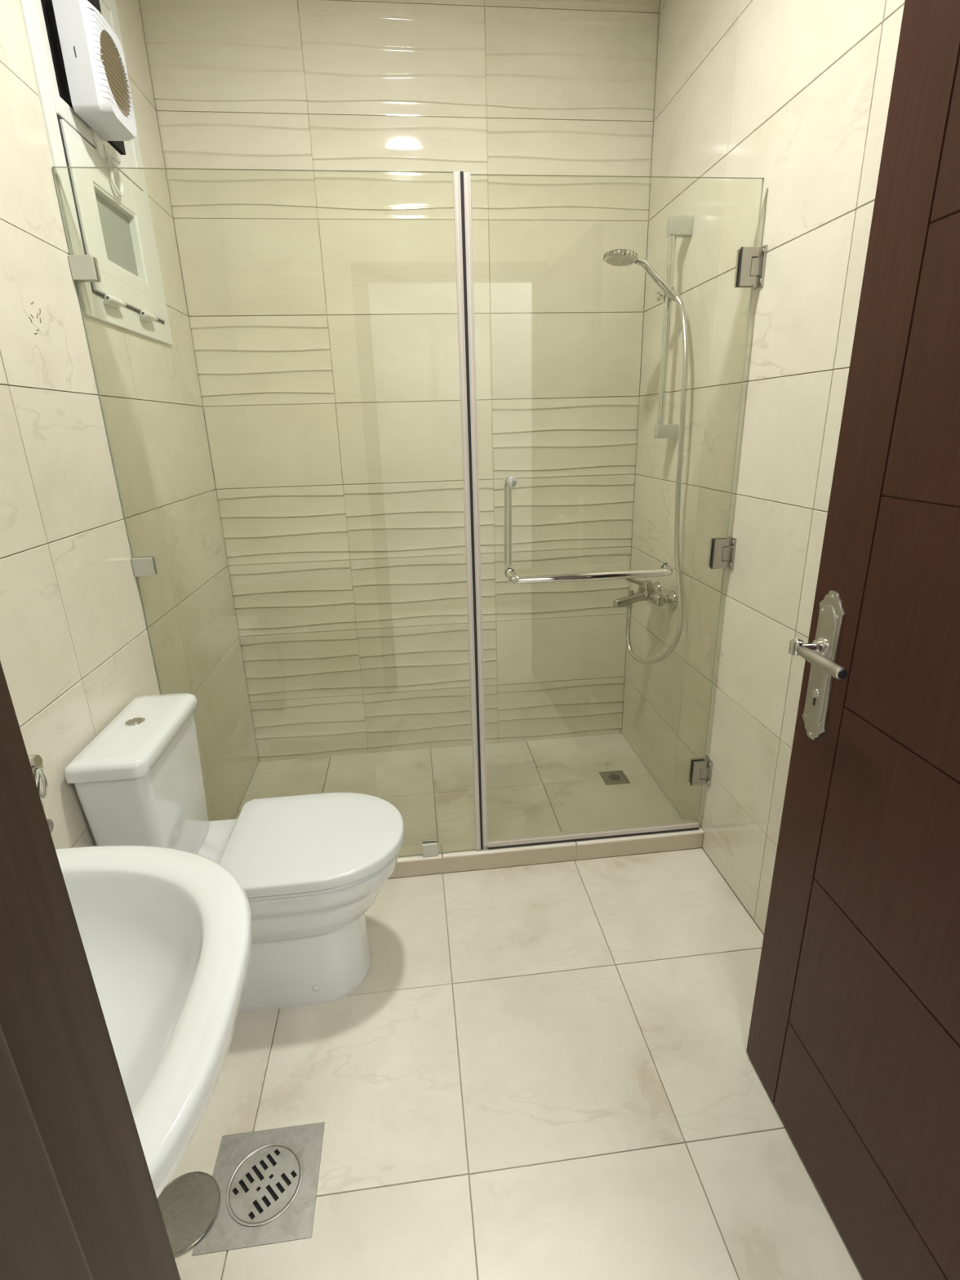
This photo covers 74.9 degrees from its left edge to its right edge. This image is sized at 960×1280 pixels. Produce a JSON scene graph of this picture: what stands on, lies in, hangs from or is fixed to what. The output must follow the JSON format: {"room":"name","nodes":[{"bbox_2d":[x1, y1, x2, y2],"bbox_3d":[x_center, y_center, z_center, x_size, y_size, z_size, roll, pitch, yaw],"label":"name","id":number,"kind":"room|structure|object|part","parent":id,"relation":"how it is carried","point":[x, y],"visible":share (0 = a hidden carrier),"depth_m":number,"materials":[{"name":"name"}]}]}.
{"room":"bathroom","nodes":[
{"label":"bathroom","id":0,"kind":"room"},
{"bbox_2d":[0,0,258,848],"bbox_3d":[-0.956,-0.386,1.305,0.121,2.980,2.478,-4,19,-6],"label":"wall","id":1,"kind":"structure","parent":0,"point":[76,650],"depth_m":1.46,"materials":[{"name":"beige tile"}]},
{"bbox_2d":[27,754,53,833],"bbox_3d":[-0.784,0.501,1.166,0.085,0.597,0.126,-4,19,-6],"label":"bidet sprayer","id":2,"kind":"object","parent":1,"relation":"attached to","point":[36,760],"visible":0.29,"depth_m":1.12,"materials":[{"name":"silver metal"}]},
{"bbox_3d":[-0.809,0.342,1.141,0.050,0.028,0.028,-4,19,-6],"label":"valve knob","id":3,"kind":"part","parent":2,"relation":"part of","materials":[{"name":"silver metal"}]},
{"bbox_2d":[18,0,173,346],"bbox_3d":[-1.004,-1.280,1.615,0.106,0.886,0.588,-4,19,-6],"label":"window","id":4,"kind":"structure","parent":1,"relation":"in","point":[107,212],"depth_m":1.60,"materials":[{"name":"white plastic"}]},
{"bbox_3d":[-0.983,-1.400,1.343,0.049,0.384,0.049,-4,19,-6],"label":"filler panel","id":5,"kind":"part","parent":4,"relation":"part of","materials":[{"name":"white plastic"}]},
{"bbox_2d":[40,0,137,155],"bbox_3d":[-0.955,-1.454,1.531,0.147,0.384,0.308,-4,19,-6],"label":"exhaust fan","id":6,"kind":"object","parent":4,"relation":"attached to","point":[88,59],"visible":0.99,"depth_m":1.44,"materials":[{"name":"white plastic"}]},
{"bbox_3d":[-0.960,-1.248,1.602,0.014,0.028,0.014,-4,19,-6],"label":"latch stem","id":7,"kind":"part","parent":4,"relation":"part of","materials":[{"name":"white plastic"}]},
{"bbox_3d":[-0.988,-1.083,1.684,0.057,0.343,0.470,-4,19,-6],"label":"sash","id":8,"kind":"part","parent":4,"relation":"part of","materials":[{"name":"white plastic"}]},
{"bbox_3d":[-0.985,-1.083,1.683,0.008,0.192,0.280,-4,19,-6],"label":"pane","id":9,"kind":"part","parent":4,"relation":"part of","materials":[{"name":"grey"}]},
{"bbox_3d":[-1.029,-1.529,1.726,0.049,0.384,0.114,-4,19,-6],"label":"filler panel","id":10,"kind":"part","parent":4,"relation":"part of","materials":[{"name":"white plastic"}]},
{"bbox_2d":[55,844,252,1198],"bbox_3d":[-0.512,0.792,0.788,0.514,0.820,0.624,-4,19,-6],"label":"basin","id":11,"kind":"object","parent":1,"relation":"attached to","point":[166,933],"visible":0.52,"depth_m":0.82,"materials":[{"name":"white ceramic"}]},
{"bbox_2d":[52,166,483,857],"bbox_3d":[-0.467,-0.174,1.733,0.910,1.894,0.030,-4,19,-6],"label":"fixed glass panel","id":12,"kind":"object","parent":1,"relation":"attached to","point":[83,268],"visible":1,"depth_m":1.65,"materials":[{"name":"clear"}]},
{"bbox_2d":[138,0,660,761],"bbox_3d":[-0.201,-0.815,2.504,1.912,2.980,0.120,-4,19,-6],"label":"wall","id":13,"kind":"structure","parent":0,"point":[322,306],"depth_m":2.33,"materials":[{"name":"beige tile"}]},
{"bbox_2d":[166,733,863,1279],"bbox_3d":[0.056,1.173,1.072,1.891,0.128,4.097,-4,19,-6],"label":"floor","id":14,"kind":"structure","parent":0,"point":[544,1071],"depth_m":1.44,"materials":[{"name":"beige tile"}]},
{"bbox_2d":[157,1171,220,1255],"bbox_3d":[-0.565,1.085,1.189,0.135,0.006,0.135,-4,19,-6],"label":"drain cover","id":15,"kind":"object","parent":14,"relation":"on","point":[189,1204],"visible":0.64,"depth_m":1.19,"materials":[{"name":"metal"}]},
{"bbox_2d":[64,693,404,1013],"bbox_3d":[-0.524,0.540,1.590,0.664,0.780,0.379,-4,19,-6],"label":"toilet","id":16,"kind":"object","parent":14,"relation":"on","point":[308,868],"visible":0.84,"depth_m":1.51,"materials":[{"name":"white glazed ceramic"},{"name":"white plastic"},{"name":"chrome"}]},
{"bbox_3d":[-0.784,0.211,1.444,0.159,0.041,0.372,-4,19,-6],"label":"tank lid","id":17,"kind":"part","parent":16,"relation":"part of","materials":[{"name":"white ceramic"}]},
{"bbox_3d":[-0.781,0.390,1.505,0.145,0.350,0.349,-4,19,-6],"label":"tank","id":18,"kind":"part","parent":16,"relation":"part of","materials":[{"name":"white ceramic"}]},
{"bbox_3d":[-0.414,0.501,1.594,0.439,0.032,0.372,-4,19,-6],"label":"seat lid","id":19,"kind":"part","parent":16,"relation":"part of","materials":[{"name":"white plastic"}]},
{"bbox_3d":[-0.413,0.525,1.602,0.422,0.011,0.358,-4,19,-6],"label":"seat","id":20,"kind":"part","parent":16,"relation":"part of","materials":[{"name":"white plastic"}]},
{"bbox_3d":[-0.422,0.612,1.630,0.439,0.170,0.360,-4,19,-6],"label":"bowl","id":21,"kind":"part","parent":16,"relation":"part of","materials":[{"name":"white ceramic"}]},
{"bbox_2d":[191,1121,324,1256],"bbox_3d":[-0.426,1.071,1.236,0.212,0.008,0.204,-4,19,-6],"label":"floor drain","id":22,"kind":"object","parent":14,"relation":"on","point":[267,1180],"visible":1,"depth_m":1.23,"materials":[{"name":"silver metal"}]},
{"bbox_2d":[387,818,704,879],"bbox_3d":[-0.066,0.729,2.106,1.670,0.075,0.077,-4,19,-6],"label":"shower curb","id":23,"kind":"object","parent":14,"relation":"on","point":[531,855],"depth_m":2.10,"materials":[{"name":"beige stone"}]},
{"bbox_2d":[599,769,630,785],"bbox_3d":[0.557,0.570,2.598,0.102,0.004,0.102,-4,19,-6],"label":"shower drain","id":24,"kind":"object","parent":14,"relation":"on","point":[613,777],"visible":1,"depth_m":2.60,"materials":[{"name":"silver metal"}]},
{"bbox_2d":[622,0,905,933],"bbox_3d":[0.823,-0.495,1.483,0.120,2.980,2.478,-4,19,-6],"label":"wall","id":25,"kind":"structure","parent":0,"point":[794,95],"depth_m":1.73,"materials":[{"name":"beige tile"}]},
{"bbox_2d":[463,172,767,848],"bbox_3d":[0.363,-0.226,1.819,0.761,1.888,0.134,-4,19,-6],"label":"shower door","id":26,"kind":"structure","parent":25,"relation":"attached to","point":[750,266],"depth_m":1.77,"materials":[{"name":"clear glass"}]},
{"bbox_3d":[0.321,-0.190,1.788,0.489,0.031,0.060,-4,19,-6],"label":"bar handle","id":27,"kind":"part","parent":26,"relation":"part of","materials":[{"name":"silver metal"}]},
{"bbox_3d":[0.387,0.666,2.118,0.729,0.006,0.014,-4,19,-6],"label":"drip blade","id":28,"kind":"part","parent":26,"relation":"part of","materials":[{"name":"black"}]},
{"bbox_2d":[613,577,676,608],"bbox_3d":[0.594,-0.179,2.338,0.203,0.131,0.216,-4,19,-6],"label":"shower mixer","id":29,"kind":"object","parent":25,"relation":"attached to","point":[650,592],"visible":1,"depth_m":2.31,"materials":[{"name":"silver metal"}]},
{"bbox_3d":[0.567,-0.155,2.335,0.145,0.060,0.040,-4,19,-6],"label":"spout","id":30,"kind":"part","parent":29,"relation":"part of","materials":[{"name":"silver metal"}]},
{"bbox_2d":[626,604,632,608],"bbox_3d":[0.559,-0.129,2.343,0.022,0.035,0.022,-4,19,-6],"label":"outlet","id":31,"kind":"object","parent":29,"relation":"attached to","point":[628,606],"depth_m":2.33,"materials":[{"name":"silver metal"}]},
{"bbox_3d":[0.561,-0.172,2.328,0.017,0.026,0.017,-4,19,-6],"label":"diverter knob","id":32,"kind":"part","parent":29,"relation":"part of","materials":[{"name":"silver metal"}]},
{"bbox_3d":[0.577,-0.216,2.315,0.082,0.045,0.022,-4,19,-6],"label":"lever","id":33,"kind":"part","parent":29,"relation":"part of","materials":[{"name":"silver metal"}]},
{"bbox_2d":[653,215,693,438],"bbox_3d":[0.624,-1.005,2.050,0.100,0.659,0.069,-4,19,-6],"label":"shower rail","id":34,"kind":"object","parent":25,"relation":"attached to","point":[677,226],"visible":0.99,"depth_m":2.03,"materials":[{"name":"silver metal"}]},
{"bbox_2d":[603,248,688,663],"bbox_3d":[0.540,-0.546,2.068,0.262,1.334,0.304,-4,19,-6],"label":"shower","id":35,"kind":"object","parent":34,"relation":"hanging from","point":[617,257],"visible":1,"depth_m":2.01,"materials":[{"name":"silver metal"}]},
{"bbox_3d":[0.557,-1.140,1.976,0.144,0.122,0.027,-4,19,-6],"label":"handle","id":36,"kind":"part","parent":35,"relation":"part of","materials":[{"name":"silver metal"}]},
{"bbox_3d":[0.613,-1.008,2.066,0.025,0.645,0.025,-4,19,-6],"label":"rail","id":37,"kind":"part","parent":34,"relation":"part of","materials":[{"name":"silver metal"}]},
{"bbox_2d":[666,286,679,301],"bbox_3d":[0.615,-1.102,1.997,0.042,0.041,0.033,-4,19,-6],"label":"holder","id":38,"kind":"object","parent":34,"relation":"on","point":[671,296],"depth_m":1.99,"materials":[{"name":"silver metal"}]},
{"bbox_3d":[0.084,-0.022,0.152,1.912,2.980,0.160,-4,19,-6],"label":"wall","id":39,"kind":"structure","parent":0,"visible":0},
{"bbox_2d":[0,661,180,1279],"bbox_3d":[0.261,0.266,0.262,0.930,2.115,0.183,-4,19,-6],"label":"trim","id":40,"kind":"structure","parent":39,"relation":"attached to","point":[78,1200],"depth_m":0.23,"materials":[{"name":"brown wood"}]},
{"bbox_2d":[746,0,959,1279],"bbox_3d":[0.612,0.116,0.744,0.106,2.050,0.810,-3,19,-4],"label":"door","id":41,"kind":"structure","parent":39,"relation":"in","point":[854,1038],"depth_m":0.93,"materials":[{"name":"brown wood"}]},
{"bbox_3d":[0.651,0.970,1.042,0.006,0.238,0.554,-3,19,-4],"label":"panel","id":42,"kind":"part","parent":41,"relation":"part of","materials":[{"name":"brown wood"}]},
{"bbox_3d":[0.643,0.691,0.947,0.006,0.348,0.554,-3,19,-4],"label":"panel","id":43,"kind":"part","parent":41,"relation":"part of","materials":[{"name":"brown wood"}]},
{"bbox_3d":[0.634,0.362,0.835,0.006,0.343,0.554,-3,19,-4],"label":"panel","id":44,"kind":"part","parent":41,"relation":"part of","materials":[{"name":"brown wood"}]},
{"bbox_3d":[0.625,0.036,0.724,0.006,0.341,0.554,-3,19,-4],"label":"panel","id":45,"kind":"part","parent":41,"relation":"part of","materials":[{"name":"brown wood"}]},
{"bbox_3d":[0.617,-0.290,0.612,0.006,0.346,0.554,-3,19,-4],"label":"panel","id":46,"kind":"part","parent":41,"relation":"part of","materials":[{"name":"brown wood"}]},
{"bbox_3d":[0.608,-0.616,0.502,0.006,0.337,0.554,-3,19,-4],"label":"panel","id":47,"kind":"part","parent":41,"relation":"part of","materials":[{"name":"brown wood"}]}
]}

